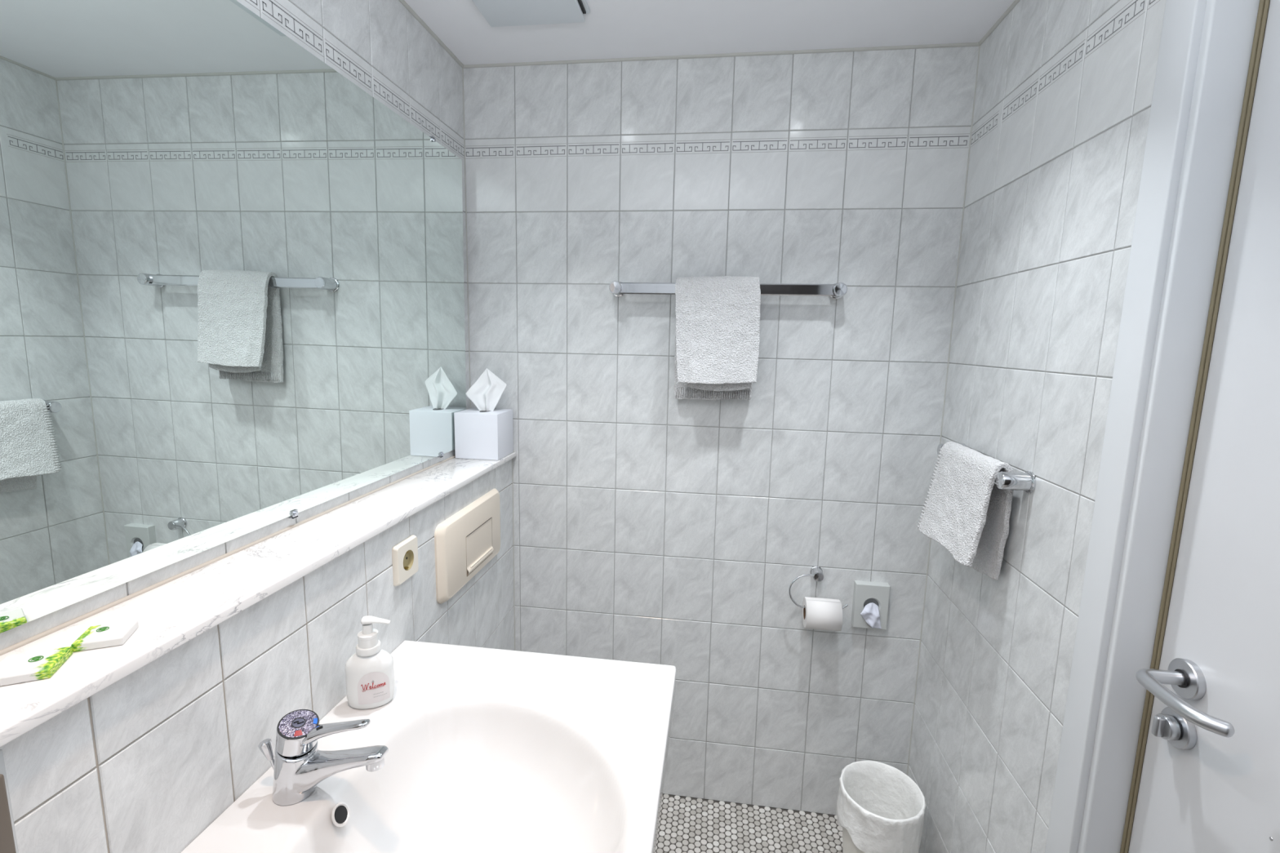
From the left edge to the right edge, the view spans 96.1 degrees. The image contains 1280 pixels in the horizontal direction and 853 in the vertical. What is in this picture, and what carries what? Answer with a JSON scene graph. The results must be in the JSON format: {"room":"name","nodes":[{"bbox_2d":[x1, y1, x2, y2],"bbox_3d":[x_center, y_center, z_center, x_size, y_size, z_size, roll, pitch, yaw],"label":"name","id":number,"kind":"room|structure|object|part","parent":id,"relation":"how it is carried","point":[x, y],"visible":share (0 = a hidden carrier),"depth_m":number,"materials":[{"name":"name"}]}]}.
{"room":"bathroom","nodes":[
{"label":"bathroom","id":0,"kind":"room"},
{"bbox_2d":[0,0,515,852],"bbox_3d":[-0.682,0.199,0.656,0.294,2.300,2.302,2,9,8],"label":"wall","id":1,"kind":"structure","parent":0,"point":[146,762],"depth_m":0.83,"materials":[{"name":"tile"}]},
{"bbox_2d":[0,749,18,852],"bbox_3d":[-0.554,0.414,0.495,0.038,0.250,0.062,2,9,8],"label":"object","id":2,"kind":"object","parent":1,"relation":"attached to","point":[8,842],"visible":1,"depth_m":0.48,"materials":[{"name":"metal"}]},
{"bbox_3d":[-0.556,0.416,0.484,0.038,0.250,0.039,2,9,8],"label":"post","id":3,"kind":"part","parent":2,"relation":"part of","materials":[{"name":"white"}]},
{"bbox_2d":[0,0,466,633],"bbox_3d":[-0.604,-0.248,1.004,0.018,0.825,1.372,2,9,8],"label":"wall mirror","id":4,"kind":"object","parent":1,"relation":"attached to","point":[232,290],"visible":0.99,"depth_m":0.81,"materials":[{"name":"clear glass"}]},
{"bbox_2d":[0,451,515,746],"bbox_3d":[-0.560,0.197,0.995,0.146,0.016,1.599,2,9,8],"label":"shelf","id":5,"kind":"object","parent":1,"relation":"on","point":[169,615],"visible":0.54,"depth_m":0.76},
{"bbox_2d":[0,646,72,686],"bbox_3d":[-0.623,0.243,0.585,0.052,0.011,0.050,-3,9,-25],"label":"soap","id":6,"kind":"object","parent":5,"relation":"on","point":[42,664],"visible":1,"depth_m":0.58,"materials":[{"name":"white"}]},
{"bbox_2d":[71,620,138,652],"bbox_3d":[-0.601,0.234,0.648,0.044,0.011,0.044,-2,9,-23],"label":"soap","id":7,"kind":"object","parent":5,"relation":"on","point":[108,635],"visible":1,"depth_m":0.64,"materials":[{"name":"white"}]},
{"bbox_2d":[453,368,513,460],"bbox_3d":[-0.456,-0.042,1.686,0.129,0.256,0.125,2,9,8],"label":"tissue box","id":8,"kind":"object","parent":5,"relation":"on","point":[484,432],"visible":1,"depth_m":1.64,"materials":[{"name":"cardboard"}]},
{"bbox_2d":[391,534,418,586],"bbox_3d":[-0.475,0.271,1.169,0.011,0.082,0.081,2,9,8],"label":"wall socket","id":9,"kind":"object","parent":1,"relation":"attached to","point":[405,553],"visible":1,"depth_m":1.16,"materials":[{"name":"beige plastic"}]},
{"bbox_2d":[403,550,413,570],"bbox_3d":[-0.475,0.272,1.169,0.010,0.041,0.041,2,9,8],"label":"receptacle","id":10,"kind":"object","parent":9,"relation":"attached to","point":[408,555],"depth_m":1.18,"materials":[{"name":"beige plastic"}]},
{"bbox_2d":[181,640,675,852],"bbox_3d":[-0.264,0.586,0.757,0.560,0.153,0.826,2,9,8],"label":"washbasin","id":11,"kind":"object","parent":1,"relation":"attached to","point":[491,750],"visible":0.91,"depth_m":0.91,"materials":[{"name":"ceramic"}]},
{"bbox_2d":[257,709,388,805],"bbox_3d":[-0.426,0.443,0.774,0.180,0.119,0.055,2,9,8],"label":"mixer tap","id":12,"kind":"object","parent":11,"relation":"on","point":[298,765],"visible":1,"depth_m":0.76,"materials":[{"name":"silver metal"}]},
{"bbox_3d":[-0.502,0.453,0.782,0.027,0.057,0.016,2,9,8],"label":"pull knob","id":13,"kind":"part","parent":12,"relation":"part of","materials":[{"name":"silver metal"}]},
{"bbox_3d":[-0.402,0.406,0.765,0.092,0.042,0.034,2,9,8],"label":"lever","id":14,"kind":"part","parent":12,"relation":"part of","materials":[{"name":"silver metal"}]},
{"bbox_2d":[345,615,395,709],"bbox_3d":[-0.456,0.394,0.971,0.075,0.155,0.054,2,9,8],"label":"soap dispenser","id":15,"kind":"object","parent":11,"relation":"on","point":[369,672],"visible":1,"depth_m":0.96,"materials":[{"name":"plastic"}]},
{"bbox_3d":[-0.456,0.339,0.963,0.016,0.017,0.016,2,9,8],"label":"stem","id":16,"kind":"part","parent":15,"relation":"part of","materials":[{"name":"plastic"}]},
{"bbox_2d":[345,648,395,709],"bbox_3d":[-0.458,0.423,0.976,0.072,0.097,0.054,2,9,8],"label":"bottle","id":17,"kind":"object","parent":15,"relation":"attached to","point":[369,673],"depth_m":0.96,"materials":[{"name":"plastic"}]},
{"bbox_2d":[434,488,500,604],"bbox_3d":[-0.429,0.294,1.485,0.022,0.190,0.368,2,9,8],"label":"flush plate","id":18,"kind":"object","parent":1,"relation":"attached to","point":[466,541],"visible":1,"depth_m":1.43,"materials":[{"name":"beige plastic"}]},
{"bbox_2d":[399,0,1020,68],"bbox_3d":[0.062,-0.873,0.395,1.750,0.112,2.500,2,9,8],"label":"ceiling","id":19,"kind":"structure","parent":0,"point":[613,30],"depth_m":1.41,"materials":[{"name":"paint"}]},
{"bbox_2d":[471,0,590,26],"bbox_3d":[-0.252,-0.946,1.246,0.246,0.020,0.244,2,9,8],"label":"fan","id":20,"kind":"object","parent":19,"relation":"attached to","point":[498,13],"visible":1,"depth_m":1.31,"materials":[{"name":"white plastic"}]},
{"bbox_3d":[-0.248,-0.952,1.239,0.236,0.006,0.232,2,9,8],"label":"frame","id":21,"kind":"part","parent":20,"relation":"part of","materials":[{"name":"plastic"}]},
{"bbox_2d":[463,45,978,815],"bbox_3d":[0.203,0.055,1.746,1.750,2.300,0.120,2,9,8],"label":"wall","id":22,"kind":"structure","parent":0,"point":[651,526],"depth_m":1.66,"materials":[{"name":"tile"}]},
{"bbox_2d":[608,280,847,299],"bbox_3d":[0.234,-0.378,1.586,0.647,0.043,0.062,2,9,8],"label":"towel rail","id":23,"kind":"object","parent":22,"relation":"attached to","point":[836,291],"visible":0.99,"depth_m":1.55,"materials":[{"name":"silver metal"}]},
{"bbox_3d":[-0.065,-0.391,1.626,0.043,0.043,0.061,2,9,8],"label":"post","id":24,"kind":"part","parent":23,"relation":"part of","materials":[{"name":"silver metal"}]},
{"bbox_2d":[674,275,760,399],"bbox_3d":[0.208,-0.239,1.578,0.234,0.343,0.095,2,9,8],"label":"hand towel","id":25,"kind":"object","parent":23,"relation":"hanging from","point":[717,330],"visible":1,"depth_m":1.55,"materials":[{"name":"white fabric"}]},
{"bbox_3d":[0.533,-0.366,1.547,0.043,0.043,0.061,2,9,8],"label":"post","id":26,"kind":"part","parent":23,"relation":"part of","materials":[{"name":"silver metal"}]},
{"bbox_2d":[788,565,848,608],"bbox_3d":[0.516,0.469,1.673,0.167,0.110,0.058,2,9,8],"label":"paper holder","id":27,"kind":"object","parent":22,"relation":"attached to","point":[816,572],"visible":0.81,"depth_m":1.66,"materials":[{"name":"silver metal"}]},
{"bbox_3d":[0.517,0.431,1.677,0.036,0.036,0.040,2,9,8],"label":"post","id":28,"kind":"part","parent":27,"relation":"part of","materials":[{"name":"silver metal"}]},
{"bbox_2d":[802,596,842,631],"bbox_3d":[0.524,0.539,1.656,0.098,0.088,0.088,2,9,8],"label":"toilet roll","id":29,"kind":"object","parent":27,"relation":"hanging from","point":[822,614],"visible":0.98,"depth_m":1.62,"materials":[{"name":"paper"}]},
{"bbox_2d":[850,580,889,630],"bbox_3d":[0.670,0.522,1.669,0.094,0.134,0.041,2,9,8],"label":"dispenser","id":30,"kind":"object","parent":22,"relation":"attached to","point":[870,603],"visible":1,"depth_m":1.66,"materials":[{"name":"grey plastic"}]},
{"bbox_2d":[655,794,842,852],"bbox_3d":[-0.010,1.404,0.740,1.800,0.082,2.500,2,9,8],"label":"floor","id":31,"kind":"structure","parent":0,"point":[686,824],"depth_m":1.74,"materials":[{"name":"tile"}]},
{"bbox_2d":[835,760,925,852],"bbox_3d":[0.632,1.103,1.537,0.213,0.303,0.210,2,9,8],"label":"waste bin","id":32,"kind":"object","parent":31,"relation":"on","point":[881,809],"visible":1,"depth_m":1.52,"materials":[{"name":"plastic"}]},
{"bbox_2d":[906,0,1166,852],"bbox_3d":[0.791,0.259,0.462,0.233,2.300,2.302,2,9,8],"label":"wall","id":33,"kind":"structure","parent":0,"point":[1064,89],"depth_m":1.15,"materials":[{"name":"tile"}]},
{"bbox_2d":[937,443,1035,493],"bbox_3d":[0.764,0.086,1.297,0.057,0.043,0.362,2,9,8],"label":"towel rail","id":34,"kind":"object","parent":33,"relation":"attached to","point":[1026,481],"visible":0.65,"depth_m":1.13,"materials":[{"name":"silver metal"}]},
{"bbox_2d":[916,441,1013,580],"bbox_3d":[0.730,0.193,1.312,0.099,0.282,0.279,2,9,8],"label":"hand towel","id":35,"kind":"object","parent":34,"relation":"hanging from","point":[965,512],"visible":0.97,"depth_m":1.25,"materials":[{"name":"white fabric"}]},
{"bbox_3d":[0.743,0.109,1.140,0.056,0.043,0.043,2,9,8],"label":"post","id":36,"kind":"part","parent":34,"relation":"part of","materials":[{"name":"silver metal"}]},
{"bbox_2d":[1044,0,1279,852],"bbox_3d":[0.736,0.382,0.444,0.168,2.060,1.016,2,9,8],"label":"door","id":37,"kind":"structure","parent":33,"relation":"in","point":[1170,743],"depth_m":0.80,"materials":[{"name":"laminate"}]},
{"bbox_3d":[0.729,0.310,0.921,0.014,2.060,0.061,2,9,8],"label":"casing","id":38,"kind":"part","parent":37,"relation":"part of","materials":[{"name":"paint"}]},
{"bbox_3d":[0.755,0.431,0.825,0.014,0.034,0.034,2,9,8],"label":"knob","id":39,"kind":"part","parent":37,"relation":"part of","materials":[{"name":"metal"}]},
{"bbox_3d":[0.727,0.363,0.761,0.067,0.019,0.132,2,9,8],"label":"lever","id":40,"kind":"part","parent":37,"relation":"part of","materials":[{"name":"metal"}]}
]}

